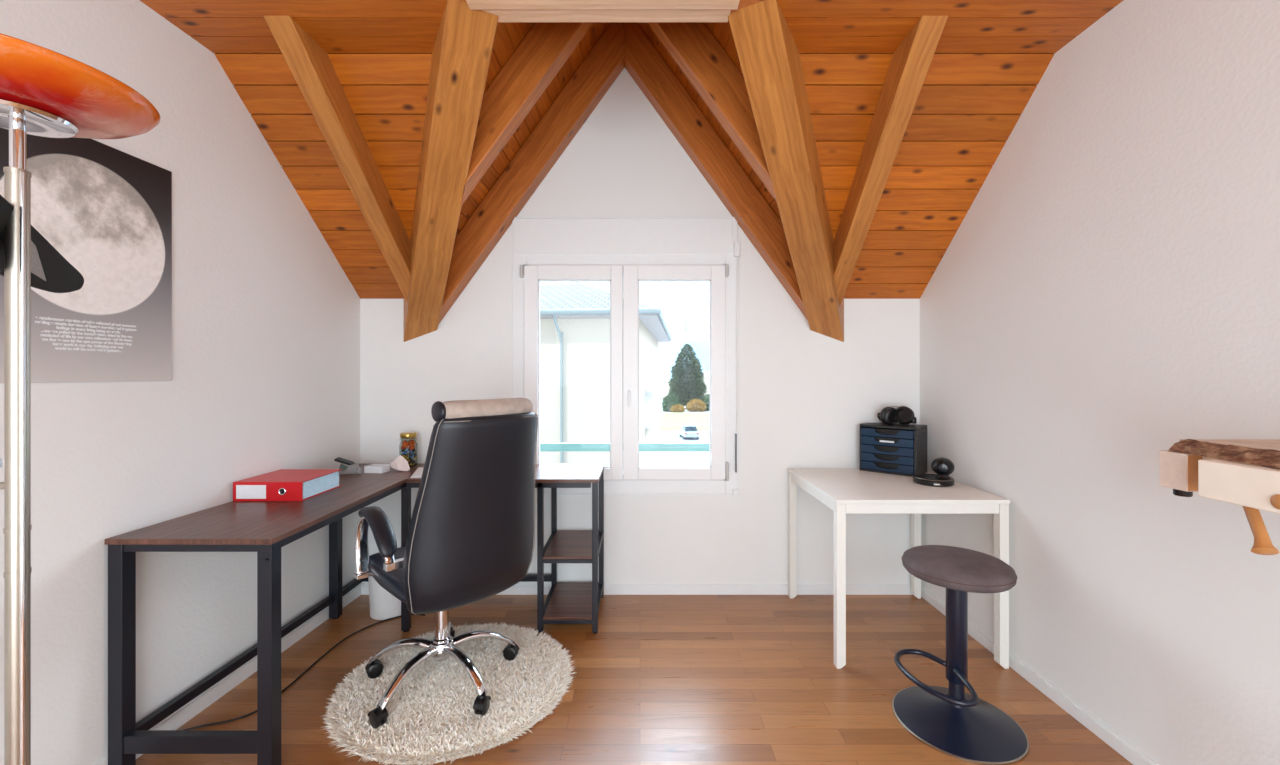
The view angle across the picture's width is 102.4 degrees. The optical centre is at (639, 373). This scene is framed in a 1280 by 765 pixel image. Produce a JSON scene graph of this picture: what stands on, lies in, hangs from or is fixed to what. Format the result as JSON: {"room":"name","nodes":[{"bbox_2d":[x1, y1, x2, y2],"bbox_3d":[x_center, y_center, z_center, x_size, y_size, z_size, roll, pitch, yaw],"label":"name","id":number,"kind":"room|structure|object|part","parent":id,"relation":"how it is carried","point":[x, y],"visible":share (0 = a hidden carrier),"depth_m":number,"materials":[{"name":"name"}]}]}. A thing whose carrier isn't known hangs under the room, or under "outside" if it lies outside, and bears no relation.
{"room":"home office","nodes":[
{"label":"home office","id":0,"kind":"room"},
{"bbox_2d":[0,0,359,764],"bbox_3d":[-1.846,-0.019,0.660,0.200,2.617,4.734,0,0,3],"label":"wall","id":1,"kind":"structure","parent":0,"point":[266,316],"depth_m":1.92,"materials":[{"name":"white paint"}]},
{"bbox_2d":[0,128,171,382],"bbox_3d":[-1.705,-0.351,1.480,0.007,0.753,0.750,0,0,3],"label":"poster","id":2,"kind":"object","parent":1,"relation":"attached to","point":[106,210],"visible":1,"depth_m":1.62,"materials":[{"name":"white paper"}]},
{"bbox_2d":[94,584,360,764],"bbox_3d":[-1.740,1.254,0.653,0.013,0.072,4.712,0,0,3],"label":"baseboard","id":3,"kind":"structure","parent":1,"relation":"attached to","point":[208,697],"depth_m":2.10,"materials":[{"name":"white paint"}]},
{"bbox_2d":[455,22,610,237],"bbox_3d":[-0.695,-1.271,2.048,1.207,1.659,1.984,0,0,0],"label":"ceiling","id":4,"kind":"structure","parent":0,"point":[508,35],"depth_m":2.80,"materials":[{"name":"brown wood"}]},
{"bbox_2d":[461,22,593,205],"bbox_3d":[-0.459,-1.430,2.337,0.739,1.306,0.095,0,0,0],"label":"rafter","id":5,"kind":"object","parent":4,"relation":"attached to","point":[547,46],"visible":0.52,"depth_m":2.29,"materials":[{"name":"brown wood"}]},
{"bbox_2d":[438,22,624,324],"bbox_3d":[-0.641,-1.178,2.962,1.103,1.809,0.113,0,0,0],"label":"rafter","id":6,"kind":"object","parent":4,"relation":"attached to","point":[604,63],"visible":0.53,"depth_m":2.90,"materials":[{"name":"brown wood"}]},
{"bbox_2d":[140,0,1122,52],"bbox_3d":[-0.109,-1.277,0.106,3.558,0.020,3.853,0,0,0],"label":"ceiling","id":7,"kind":"structure","parent":0,"point":[221,26],"depth_m":1.85,"materials":[{"name":"brown wood"}]},
{"bbox_2d":[466,0,739,9],"bbox_3d":[-0.125,-1.271,1.687,0.920,0.032,0.174,0,0,0],"label":"trim","id":8,"kind":"structure","parent":7,"relation":"attached to","point":[473,4],"depth_m":1.75,"materials":[{"name":"brown wood"}]},
{"bbox_2d":[483,10,730,21],"bbox_3d":[-0.128,-1.290,1.819,0.885,0.054,0.063,0,0,0],"label":"trim","id":9,"kind":"structure","parent":7,"relation":"attached to","point":[503,15],"depth_m":1.81,"materials":[{"name":"brown wood"}]},
{"bbox_2d":[214,53,1053,298],"bbox_3d":[-0.022,-0.861,2.534,3.384,0.840,0.994,0,0,0],"label":"ceiling","id":10,"kind":"structure","parent":0,"point":[967,107],"depth_m":2.29,"materials":[{"name":"brown wood"}]},
{"bbox_2d":[264,16,409,301],"bbox_3d":[-1.269,-0.911,2.359,0.098,1.294,1.322,0,0,2],"label":"rafter","id":11,"kind":"object","parent":10,"relation":"attached to","point":[311,66],"visible":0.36,"depth_m":2.18,"materials":[{"name":"brown wood"}]},
{"bbox_2d":[834,16,947,304],"bbox_3d":[1.058,-0.911,2.359,0.097,1.294,1.321,0,0,2],"label":"rafter","id":12,"kind":"object","parent":10,"relation":"attached to","point":[910,62],"visible":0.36,"depth_m":2.18,"materials":[{"name":"brown wood"}]},
{"bbox_2d":[136,595,1132,764],"bbox_3d":[-0.050,1.340,0.685,4.100,0.100,5.070,0,0,0],"label":"floor","id":13,"kind":"structure","parent":0,"point":[662,679],"depth_m":2.13,"materials":[{"name":"brown wood"}]},
{"bbox_2d":[0,33,160,764],"bbox_3d":[-1.153,0.375,0.985,0.397,1.830,0.504,0,0,0],"label":"floor lamp","id":14,"kind":"object","parent":13,"relation":"on","point":[44,92],"visible":1,"depth_m":0.94,"materials":[{"name":"metal"}]},
{"bbox_3d":[-1.236,-0.022,0.977,0.158,0.472,0.079,0,0,0],"label":"reading arm","id":15,"kind":"part","parent":14,"relation":"part of","materials":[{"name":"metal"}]},
{"bbox_3d":[-1.220,-0.234,1.034,0.018,0.075,0.143,0,0,-35],"label":"light panel","id":16,"kind":"part","parent":14,"relation":"part of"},
{"bbox_3d":[-1.148,-0.470,0.950,0.152,0.016,0.152,0,0,0],"label":"shade plate","id":17,"kind":"part","parent":14,"relation":"part of","materials":[{"name":"silver metal"}]},
{"bbox_3d":[-1.148,-0.509,0.950,0.386,0.062,0.386,0,0,0],"label":"lamp shade","id":18,"kind":"part","parent":14,"relation":"part of","materials":[{"name":"orange glass"}]},
{"bbox_2d":[184,613,424,729],"bbox_3d":[-1.489,1.285,2.131,0.183,0.008,1.403,0,0,22],"label":"power cable","id":19,"kind":"object","parent":13,"relation":"on","point":[327,652],"visible":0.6,"depth_m":2.18,"materials":[{"name":"black rubber"}]},
{"bbox_2d":[104,463,604,764],"bbox_3d":[-0.948,0.905,2.312,1.486,0.769,1.377,0,0,0],"label":"desk","id":20,"kind":"object","parent":13,"relation":"on","point":[261,527],"visible":0.91,"depth_m":1.75,"materials":[{"name":"brown wood"}]},
{"bbox_3d":[-1.664,0.910,1.654,0.046,0.743,0.046,0,0,0],"label":"leg","id":21,"kind":"part","parent":20,"relation":"part of","materials":[{"name":"black metal"}]},
{"bbox_3d":[-1.427,0.552,1.648,0.428,0.026,0.026,0,0,0],"label":"rail","id":22,"kind":"part","parent":20,"relation":"part of","materials":[{"name":"black metal"}]},
{"bbox_3d":[-1.190,0.910,1.654,0.046,0.743,0.046,0,0,0],"label":"leg","id":23,"kind":"part","parent":20,"relation":"part of","materials":[{"name":"black metal"}]},
{"bbox_2d":[233,469,341,500],"bbox_3d":[-1.527,0.481,2.250,0.284,0.080,0.290,0,0,0],"label":"ring binder","id":24,"kind":"object","parent":20,"relation":"on","point":[282,484],"visible":1,"depth_m":2.13,"materials":[{"name":"red cardboard"}]},
{"bbox_3d":[-1.609,0.910,2.723,0.046,0.743,0.046,0,0,0],"label":"leg","id":25,"kind":"part","parent":20,"relation":"part of","materials":[{"name":"black metal"}]},
{"bbox_3d":[-1.179,0.552,2.123,0.024,0.026,0.893,0,0,0],"label":"rail","id":26,"kind":"part","parent":20,"relation":"part of","materials":[{"name":"black metal"}]},
{"bbox_2d":[334,457,360,474],"bbox_3d":[-1.525,0.479,2.702,0.127,0.083,0.070,0,0,-12],"label":"hole punch","id":27,"kind":"object","parent":20,"relation":"on","point":[353,468],"visible":0.91,"depth_m":2.68,"materials":[{"name":"grey plastic"}]},
{"bbox_3d":[-1.542,0.462,2.699,0.092,0.048,0.060,0,0,-12],"label":"lever","id":28,"kind":"part","parent":27,"relation":"part of","materials":[{"name":"black plastic"}]},
{"bbox_2d":[364,464,389,472],"bbox_3d":[-1.398,0.503,2.740,0.100,0.036,0.070,0,0,6],"label":"box","id":29,"kind":"object","parent":20,"relation":"on","point":[372,468],"visible":1,"depth_m":2.71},
{"bbox_2d":[390,455,409,470],"bbox_3d":[-1.294,0.478,2.788,0.105,0.086,0.066,0,0,30],"label":"rock","id":30,"kind":"object","parent":20,"relation":"on","point":[401,464],"visible":1,"depth_m":2.76,"materials":[{"name":"stone"}]},
{"bbox_3d":[-1.175,0.910,2.588,0.036,0.743,0.036,0,0,0],"label":"leg","id":31,"kind":"part","parent":20,"relation":"part of","materials":[{"name":"black metal"}]},
{"bbox_2d":[399,432,418,465],"bbox_3d":[-1.315,0.427,2.925,0.096,0.188,0.096,0,0,-32],"label":"jar","id":32,"kind":"object","parent":20,"relation":"on","point":[411,459],"visible":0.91,"depth_m":2.90,"materials":[{"name":"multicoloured glass"}]},
{"bbox_3d":[-1.315,0.347,2.925,0.088,0.028,0.088,0,0,0],"label":"lid","id":33,"kind":"part","parent":32,"relation":"part of","materials":[{"name":"gold metal"}]},
{"bbox_2d":[410,467,423,477],"bbox_3d":[-1.078,0.518,2.738,0.282,0.006,0.302,0,0,-5],"label":"paper sheets","id":34,"kind":"object","parent":20,"relation":"on","point":[418,473],"visible":0.29,"depth_m":2.68,"materials":[{"name":"white paper"}]},
{"bbox_3d":[-0.701,0.552,2.567,0.912,0.026,0.026,0,0,0],"label":"rail","id":35,"kind":"part","parent":20,"relation":"part of","materials":[{"name":"black metal"}]},
{"bbox_3d":[-0.496,0.909,2.568,0.028,0.741,0.028,0,0,0],"label":"leg","id":36,"kind":"part","parent":20,"relation":"part of","materials":[{"name":"black metal"}]},
{"bbox_3d":[-0.496,0.909,2.976,0.028,0.741,0.028,0,0,0],"label":"leg","id":37,"kind":"part","parent":20,"relation":"part of","materials":[{"name":"black metal"}]},
{"bbox_2d":[543,582,598,619],"bbox_3d":[-0.360,1.214,2.771,0.244,0.014,0.430,0,0,0],"label":"shelf","id":38,"kind":"object","parent":20,"relation":"attached to","point":[565,600],"depth_m":2.72,"materials":[{"name":"brown wood"}]},
{"bbox_2d":[543,530,598,558],"bbox_3d":[-0.360,0.913,2.771,0.244,0.014,0.430,0,0,0],"label":"shelf","id":39,"kind":"object","parent":20,"relation":"attached to","point":[562,544],"depth_m":2.72,"materials":[{"name":"brown wood"}]},
{"bbox_3d":[-0.360,1.226,2.771,0.292,0.030,0.430,0,0,0],"label":"shelf frame","id":40,"kind":"part","parent":20,"relation":"part of","materials":[{"name":"brown wood"}]},
{"bbox_3d":[-0.360,0.925,2.771,0.292,0.030,0.430,0,0,0],"label":"shelf frame","id":41,"kind":"part","parent":20,"relation":"part of","materials":[{"name":"brown wood"}]},
{"bbox_3d":[-0.224,0.909,2.568,0.028,0.741,0.028,0,0,0],"label":"leg","id":42,"kind":"part","parent":20,"relation":"part of","materials":[{"name":"black metal"}]},
{"bbox_3d":[-0.224,0.909,2.976,0.028,0.741,0.028,0,0,0],"label":"leg","id":43,"kind":"part","parent":20,"relation":"part of","materials":[{"name":"black metal"}]},
{"bbox_2d":[368,576,400,619],"bbox_3d":[-1.355,1.164,2.790,0.213,0.253,0.213,0,0,0],"label":"waste bin","id":44,"kind":"object","parent":13,"relation":"on","point":[383,605],"visible":0.32,"depth_m":2.70,"materials":[{"name":"white plastic"}]},
{"bbox_2d":[320,622,574,764],"bbox_3d":[-0.759,1.272,2.148,0.976,0.035,0.979,0,0,22],"label":"round rug","id":45,"kind":"object","parent":13,"relation":"on","point":[431,719],"visible":0.84,"depth_m":2.00,"materials":[{"name":"fabric"}]},
{"bbox_2d":[354,398,538,728],"bbox_3d":[-0.779,0.681,2.099,0.671,1.173,0.632,0,0,44],"label":"office chair","id":46,"kind":"object","parent":45,"relation":"on","point":[471,533],"visible":1,"depth_m":1.90,"materials":[{"name":"black leather"}]},
{"bbox_2d":[365,659,383,672],"bbox_3d":[-1.113,1.213,2.158,0.065,0.041,0.040,0,0,-36],"label":"caster","id":47,"kind":"object","parent":46,"relation":"attached to","point":[374,665],"depth_m":2.15,"materials":[{"name":"black plastic"}]},
{"bbox_3d":[-1.005,0.668,1.953,0.324,0.254,0.058,0,0,44],"label":"armrest","id":48,"kind":"part","parent":46,"relation":"part of","materials":[{"name":"black leather"}]},
{"bbox_2d":[368,706,387,721],"bbox_3d":[-0.944,1.213,1.855,0.065,0.041,0.040,0,0,32],"label":"caster","id":49,"kind":"object","parent":46,"relation":"attached to","point":[380,713],"depth_m":1.84,"materials":[{"name":"black plastic"}]},
{"bbox_3d":[-0.847,0.808,2.156,0.455,0.147,0.470,0,0,44],"label":"seat","id":50,"kind":"part","parent":46,"relation":"part of","materials":[{"name":"black leather"}]},
{"bbox_3d":[-0.987,1.155,2.142,0.275,0.114,0.050,0,0,4],"label":"arm","id":51,"kind":"part","parent":46,"relation":"part of","materials":[{"name":"silver metal"}]},
{"bbox_3d":[-0.883,1.155,1.975,0.050,0.114,0.275,0,0,22],"label":"arm","id":52,"kind":"part","parent":46,"relation":"part of","materials":[{"name":"silver metal"}]},
{"bbox_3d":[-0.861,1.155,2.292,0.050,0.114,0.275,0,0,-14],"label":"arm","id":53,"kind":"part","parent":46,"relation":"part of","materials":[{"name":"silver metal"}]},
{"bbox_3d":[-0.692,1.155,2.022,0.275,0.114,0.050,0,0,40],"label":"arm","id":54,"kind":"part","parent":46,"relation":"part of","materials":[{"name":"silver metal"}]},
{"bbox_3d":[-0.610,0.520,1.983,0.265,0.735,0.534,0,0,44],"label":"backrest","id":55,"kind":"part","parent":46,"relation":"part of","materials":[{"name":"black leather"}]},
{"bbox_2d":[473,691,490,709],"bbox_3d":[-0.590,1.213,1.923,0.040,0.041,0.065,0,0,10],"label":"caster","id":56,"kind":"object","parent":46,"relation":"attached to","point":[482,702],"depth_m":1.91,"materials":[{"name":"black plastic"}]},
{"bbox_3d":[-0.678,1.155,2.219,0.275,0.114,0.050,0,0,-32],"label":"arm","id":57,"kind":"part","parent":46,"relation":"part of","materials":[{"name":"silver metal"}]},
{"bbox_2d":[502,642,518,653],"bbox_3d":[-0.575,1.213,2.292,0.065,0.041,0.040,0,0,8],"label":"caster","id":58,"kind":"object","parent":46,"relation":"attached to","point":[511,648],"depth_m":2.28,"materials":[{"name":"black plastic"}]},
{"bbox_2d":[787,468,1009,668],"bbox_3d":[1.238,0.920,2.625,0.760,0.740,0.750,0,0,0],"label":"square table","id":59,"kind":"object","parent":13,"relation":"on","point":[844,491],"visible":0.83,"depth_m":2.27,"materials":[{"name":"white laminate"}]},
{"bbox_3d":[0.881,0.929,2.977,0.040,0.721,0.040,0,0,0],"label":"leg","id":60,"kind":"part","parent":59,"relation":"part of","materials":[{"name":"white wood"}]},
{"bbox_3d":[0.881,0.929,2.273,0.040,0.721,0.040,0,0,0],"label":"leg","id":61,"kind":"part","parent":59,"relation":"part of","materials":[{"name":"white wood"}]},
{"bbox_2d":[860,423,926,476],"bbox_3d":[1.430,0.417,2.910,0.300,0.266,0.202,0,0,43],"label":"drawer unit","id":62,"kind":"object","parent":59,"relation":"on","point":[897,448],"visible":0.98,"depth_m":2.84,"materials":[{"name":"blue plastic"}]},
{"bbox_2d":[864,452,909,460],"bbox_3d":[1.430,0.468,2.915,0.272,0.041,0.170,0,0,43],"label":"drawer","id":63,"kind":"object","parent":62,"relation":"in","point":[868,456],"depth_m":2.85,"materials":[{"name":"blue plastic"}]},
{"bbox_2d":[862,460,911,468],"bbox_3d":[1.430,0.514,2.915,0.272,0.041,0.170,0,0,43],"label":"drawer","id":64,"kind":"object","parent":62,"relation":"in","point":[866,464],"depth_m":2.86,"materials":[{"name":"blue plastic"}]},
{"bbox_3d":[1.361,0.327,2.841,0.272,0.043,0.008,0,0,43],"label":"drawer","id":65,"kind":"part","parent":62,"relation":"part of","materials":[{"name":"blue plastic"}]},
{"bbox_3d":[1.361,0.373,2.841,0.272,0.043,0.008,0,0,43],"label":"drawer","id":66,"kind":"part","parent":62,"relation":"part of","materials":[{"name":"blue plastic"}]},
{"bbox_3d":[1.361,0.420,2.841,0.272,0.043,0.008,0,0,43],"label":"drawer","id":67,"kind":"part","parent":62,"relation":"part of","materials":[{"name":"blue plastic"}]},
{"bbox_3d":[1.361,0.468,2.841,0.272,0.043,0.008,0,0,43],"label":"drawer","id":68,"kind":"part","parent":62,"relation":"part of","materials":[{"name":"blue plastic"}]},
{"bbox_3d":[1.361,0.514,2.841,0.272,0.043,0.008,0,0,43],"label":"drawer","id":69,"kind":"part","parent":62,"relation":"part of","materials":[{"name":"blue plastic"}]},
{"bbox_2d":[862,427,913,434],"bbox_3d":[1.430,0.327,2.915,0.272,0.041,0.170,0,0,43],"label":"drawer","id":70,"kind":"object","parent":62,"relation":"in","point":[865,430],"depth_m":2.85,"materials":[{"name":"blue plastic"}]},
{"bbox_2d":[863,435,913,443],"bbox_3d":[1.430,0.373,2.915,0.272,0.041,0.170,0,0,43],"label":"drawer","id":71,"kind":"object","parent":62,"relation":"in","point":[867,439],"depth_m":2.85,"materials":[{"name":"blue plastic"}]},
{"bbox_2d":[867,444,913,451],"bbox_3d":[1.430,0.420,2.915,0.272,0.041,0.170,0,0,43],"label":"drawer","id":72,"kind":"object","parent":62,"relation":"in","point":[870,447],"depth_m":2.84,"materials":[{"name":"blue plastic"}]},
{"bbox_3d":[1.595,0.929,2.977,0.040,0.721,0.040,0,0,0],"label":"leg","id":73,"kind":"part","parent":59,"relation":"part of","materials":[{"name":"white wood"}]},
{"bbox_2d":[913,457,954,486],"bbox_3d":[1.476,0.485,2.589,0.184,0.130,0.184,0,0,28],"label":"webcam","id":74,"kind":"object","parent":59,"relation":"on","point":[943,467],"visible":1,"depth_m":2.55,"materials":[{"name":"black plastic"}]},
{"bbox_3d":[1.595,0.929,2.273,0.040,0.721,0.040,0,0,0],"label":"leg","id":75,"kind":"part","parent":59,"relation":"part of","materials":[{"name":"white wood"}]},
{"bbox_2d":[892,545,1028,764],"bbox_3d":[1.174,0.984,1.909,0.429,0.613,0.431,0,0,0],"label":"bar stool","id":76,"kind":"object","parent":13,"relation":"on","point":[956,723],"visible":1,"depth_m":1.85,"materials":[{"name":"black metal"}]},
{"bbox_3d":[1.174,0.711,1.910,0.362,0.068,0.362,0,0,0],"label":"seat","id":77,"kind":"part","parent":76,"relation":"part of","materials":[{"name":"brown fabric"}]},
{"bbox_2d":[360,67,919,584],"bbox_3d":[-0.025,-0.510,3.130,3.850,3.800,0.220,0,0,0],"label":"wall","id":78,"kind":"structure","parent":0,"point":[805,395],"depth_m":3.02,"materials":[{"name":"white paint"}]},
{"bbox_2d":[540,443,709,450],"bbox_3d":[-0.050,0.474,3.300,1.800,0.052,0.119,0,0,0],"label":"guard rail","id":79,"kind":"object","parent":78,"relation":"attached to","point":[543,446],"visible":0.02,"depth_m":3.32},
{"bbox_2d":[512,217,739,495],"bbox_3d":[-0.086,-0.102,2.991,1.327,1.624,0.139,0,0,0],"label":"window","id":80,"kind":"structure","parent":78,"relation":"in","point":[623,252],"depth_m":3.00,"materials":[{"name":"white paint"}]},
{"bbox_3d":[-0.384,-0.009,3.004,0.569,1.238,0.072,0,0,0],"label":"sash","id":81,"kind":"part","parent":80,"relation":"part of","materials":[{"name":"white plastic"}]},
{"bbox_3d":[-0.097,-0.797,2.999,1.272,0.198,0.006,0,0,0],"label":"roller box panel","id":82,"kind":"part","parent":80,"relation":"part of","materials":[{"name":"white paint"}]},
{"bbox_3d":[-0.062,0.123,2.945,0.018,0.129,0.047,0,0,0],"label":"handle","id":83,"kind":"part","parent":80,"relation":"part of","materials":[{"name":"white metal"}]},
{"bbox_3d":[0.198,-0.009,3.004,0.589,1.238,0.072,0,0,0],"label":"sash","id":84,"kind":"part","parent":80,"relation":"part of","materials":[{"name":"white plastic"}]},
{"bbox_3d":[0.563,-0.076,2.985,0.010,1.302,0.010,0,0,0],"label":"crank rod","id":85,"kind":"part","parent":80,"relation":"part of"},
{"bbox_2d":[361,585,912,594],"bbox_3d":[0.000,1.262,3.014,3.280,0.056,0.013,0,0,0],"label":"baseboard","id":86,"kind":"structure","parent":78,"relation":"attached to","point":[515,589],"depth_m":3.01,"materials":[{"name":"white paint"}]},
{"bbox_2d":[637,20,781,222],"bbox_3d":[0.515,-1.271,2.048,1.207,1.659,1.984,0,0,0],"label":"ceiling","id":87,"kind":"structure","parent":0,"point":[721,31],"depth_m":2.84,"materials":[{"name":"brown wood"}]},
{"bbox_2d":[647,22,775,199],"bbox_3d":[0.274,-1.437,2.337,0.729,1.292,0.095,0,0,0],"label":"rafter","id":88,"kind":"object","parent":87,"relation":"attached to","point":[692,45],"visible":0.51,"depth_m":2.29,"materials":[{"name":"brown wood"}]},
{"bbox_2d":[624,22,807,319],"bbox_3d":[0.456,-1.185,2.962,1.093,1.795,0.113,0,0,0],"label":"rafter","id":89,"kind":"object","parent":87,"relation":"attached to","point":[643,62],"visible":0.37,"depth_m":2.90,"materials":[{"name":"brown wood"}]},
{"bbox_2d":[877,406,916,424],"bbox_3d":[1.451,0.232,2.910,0.200,0.107,0.167,0,0,12],"label":"headphones","id":90,"kind":"object","parent":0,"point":[904,415],"visible":1,"depth_m":2.87,"materials":[{"name":"plastic"}]},
{"bbox_2d":[880,407,897,424],"bbox_3d":[1.394,0.234,2.886,0.100,0.103,0.069,0,0,-26],"label":"ear cup","id":91,"kind":"object","parent":90,"relation":"on","point":[888,415],"depth_m":2.87,"materials":[{"name":"black plastic"}]},
{"bbox_2d":[895,406,913,424],"bbox_3d":[1.476,0.231,2.879,0.100,0.104,0.074,0,0,44],"label":"ear cup","id":92,"kind":"object","parent":90,"relation":"on","point":[904,415],"depth_m":2.86,"materials":[{"name":"black plastic"}]},
{"bbox_2d":[920,0,1279,764],"bbox_3d":[1.740,-0.019,0.660,0.200,2.617,4.720,0,0,0],"label":"wall","id":93,"kind":"structure","parent":0,"point":[1106,298],"depth_m":1.73,"materials":[{"name":"white paint"}]},
{"bbox_2d":[921,586,1158,764],"bbox_3d":[1.633,1.262,0.653,0.013,0.056,4.707,0,0,0],"label":"baseboard","id":94,"kind":"structure","parent":93,"relation":"attached to","point":[1110,737],"depth_m":1.98,"materials":[{"name":"white paint"}]},
{"bbox_2d":[1159,439,1279,554],"bbox_3d":[1.435,0.262,0.905,0.407,0.208,0.770,0,0,0],"label":"shelf","id":95,"kind":"object","parent":93,"relation":"attached to","point":[1245,473],"visible":1,"depth_m":1.11,"materials":[{"name":"beige wood"}]},
{"label":"outside","id":96,"kind":"structure","parent":0,"visible":0},
{"bbox_2d":[658,328,709,379],"bbox_3d":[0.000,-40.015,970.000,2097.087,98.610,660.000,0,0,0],"label":"hill","id":97,"kind":"structure","parent":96,"point":[699,338],"depth_m":836.48,"materials":[{"name":"white"}]},
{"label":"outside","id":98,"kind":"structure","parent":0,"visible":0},
{"bbox_2d":[658,431,709,465],"bbox_3d":[20.000,7.540,36.000,280.000,0.500,60.000,0,0,0],"label":"ground","id":99,"kind":"structure","parent":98,"point":[665,458],"depth_m":47.23,"materials":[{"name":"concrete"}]},
{"bbox_2d":[540,282,671,465],"bbox_3d":[-4.140,1.955,19.314,10.425,10.670,11.225,0,0,5],"label":"house","id":100,"kind":"structure","parent":99,"relation":"on","point":[574,316],"depth_m":14.17,"materials":[{"name":"grey tile"}]},
{"bbox_2d":[679,424,698,438],"bbox_3d":[5.599,6.555,59.010,1.760,1.470,4.080,0,0,-4],"label":"parked car","id":101,"kind":"object","parent":99,"relation":"on","point":[690,430],"visible":1,"depth_m":57.43,"materials":[{"name":"paint"}]},
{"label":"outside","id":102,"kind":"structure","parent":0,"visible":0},
{"bbox_2d":[658,381,709,430],"bbox_3d":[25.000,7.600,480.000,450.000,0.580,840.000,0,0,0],"label":"ground","id":103,"kind":"structure","parent":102,"point":[659,400],"depth_m":99.09,"materials":[{"name":"white"}]},
{"bbox_2d":[658,380,670,398],"bbox_3d":[7.800,4.490,154.000,6.800,5.600,8.800,0,0,0],"label":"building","id":104,"kind":"structure","parent":103,"relation":"on","point":[664,384],"depth_m":150.01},
{"bbox_2d":[662,394,680,411],"bbox_3d":[6.107,5.701,100.901,4.254,3.570,4.262,0,0,0],"label":"bush","id":105,"kind":"object","parent":103,"relation":"on","point":[668,402],"visible":0.82,"depth_m":100.22,"materials":[{"name":"green plant"}]},
{"bbox_2d":[670,404,685,411],"bbox_3d":[7.310,6.659,98.973,3.302,1.711,3.346,0,0,0],"label":"bush","id":106,"kind":"object","parent":103,"relation":"on","point":[676,408],"visible":0.99,"depth_m":98.21,"materials":[{"name":"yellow plant"}]},
{"bbox_2d":[668,343,707,407],"bbox_3d":[10.154,0.328,109.974,8.878,13.925,8.846,0,0,0],"label":"conifer tree","id":107,"kind":"object","parent":103,"relation":"on","point":[688,390],"visible":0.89,"depth_m":108.15,"materials":[{"name":"green plant"}]},
{"bbox_2d":[686,399,706,411],"bbox_3d":[11.052,6.176,100.963,4.269,2.732,4.247,0,0,0],"label":"bush","id":108,"kind":"object","parent":103,"relation":"on","point":[700,405],"visible":0.99,"depth_m":100.12,"materials":[{"name":"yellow plant"}]},
{"bbox_2d":[686,372,709,395],"bbox_3d":[19.000,3.390,154.000,9.800,7.800,8.800,0,0,0],"label":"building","id":109,"kind":"structure","parent":103,"relation":"on","point":[706,380],"depth_m":150.01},
{"bbox_2d":[702,394,709,410],"bbox_3d":[13.896,5.732,102.915,3.551,3.541,3.419,0,0,0],"label":"bush","id":110,"kind":"object","parent":103,"relation":"on","point":[706,400],"visible":0.48,"depth_m":102.35,"materials":[{"name":"green plant"}]},
{"bbox_3d":[-0.100,-1.285,0.635,4.000,1.810,5.070,0,0,0],"label":"ceiling","id":111,"kind":"structure","parent":0,"visible":0},
{"bbox_2d":[404,0,497,341],"bbox_3d":[-0.896,-0.921,2.339,0.172,1.467,1.662,0,0,-30],"label":"beam","id":112,"kind":"structure","parent":111,"relation":"attached to","point":[461,54],"depth_m":2.17,"materials":[{"name":"brown wood"}]},
{"bbox_2d":[728,0,843,341],"bbox_3d":[0.706,-0.921,2.339,0.172,1.467,1.662,0,0,30],"label":"beam","id":113,"kind":"structure","parent":111,"relation":"attached to","point":[768,53],"depth_m":2.17,"materials":[{"name":"brown wood"}]},
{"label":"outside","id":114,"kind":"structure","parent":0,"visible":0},
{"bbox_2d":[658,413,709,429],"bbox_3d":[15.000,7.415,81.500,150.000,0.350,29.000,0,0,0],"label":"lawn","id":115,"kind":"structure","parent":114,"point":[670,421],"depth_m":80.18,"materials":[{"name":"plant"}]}
]}

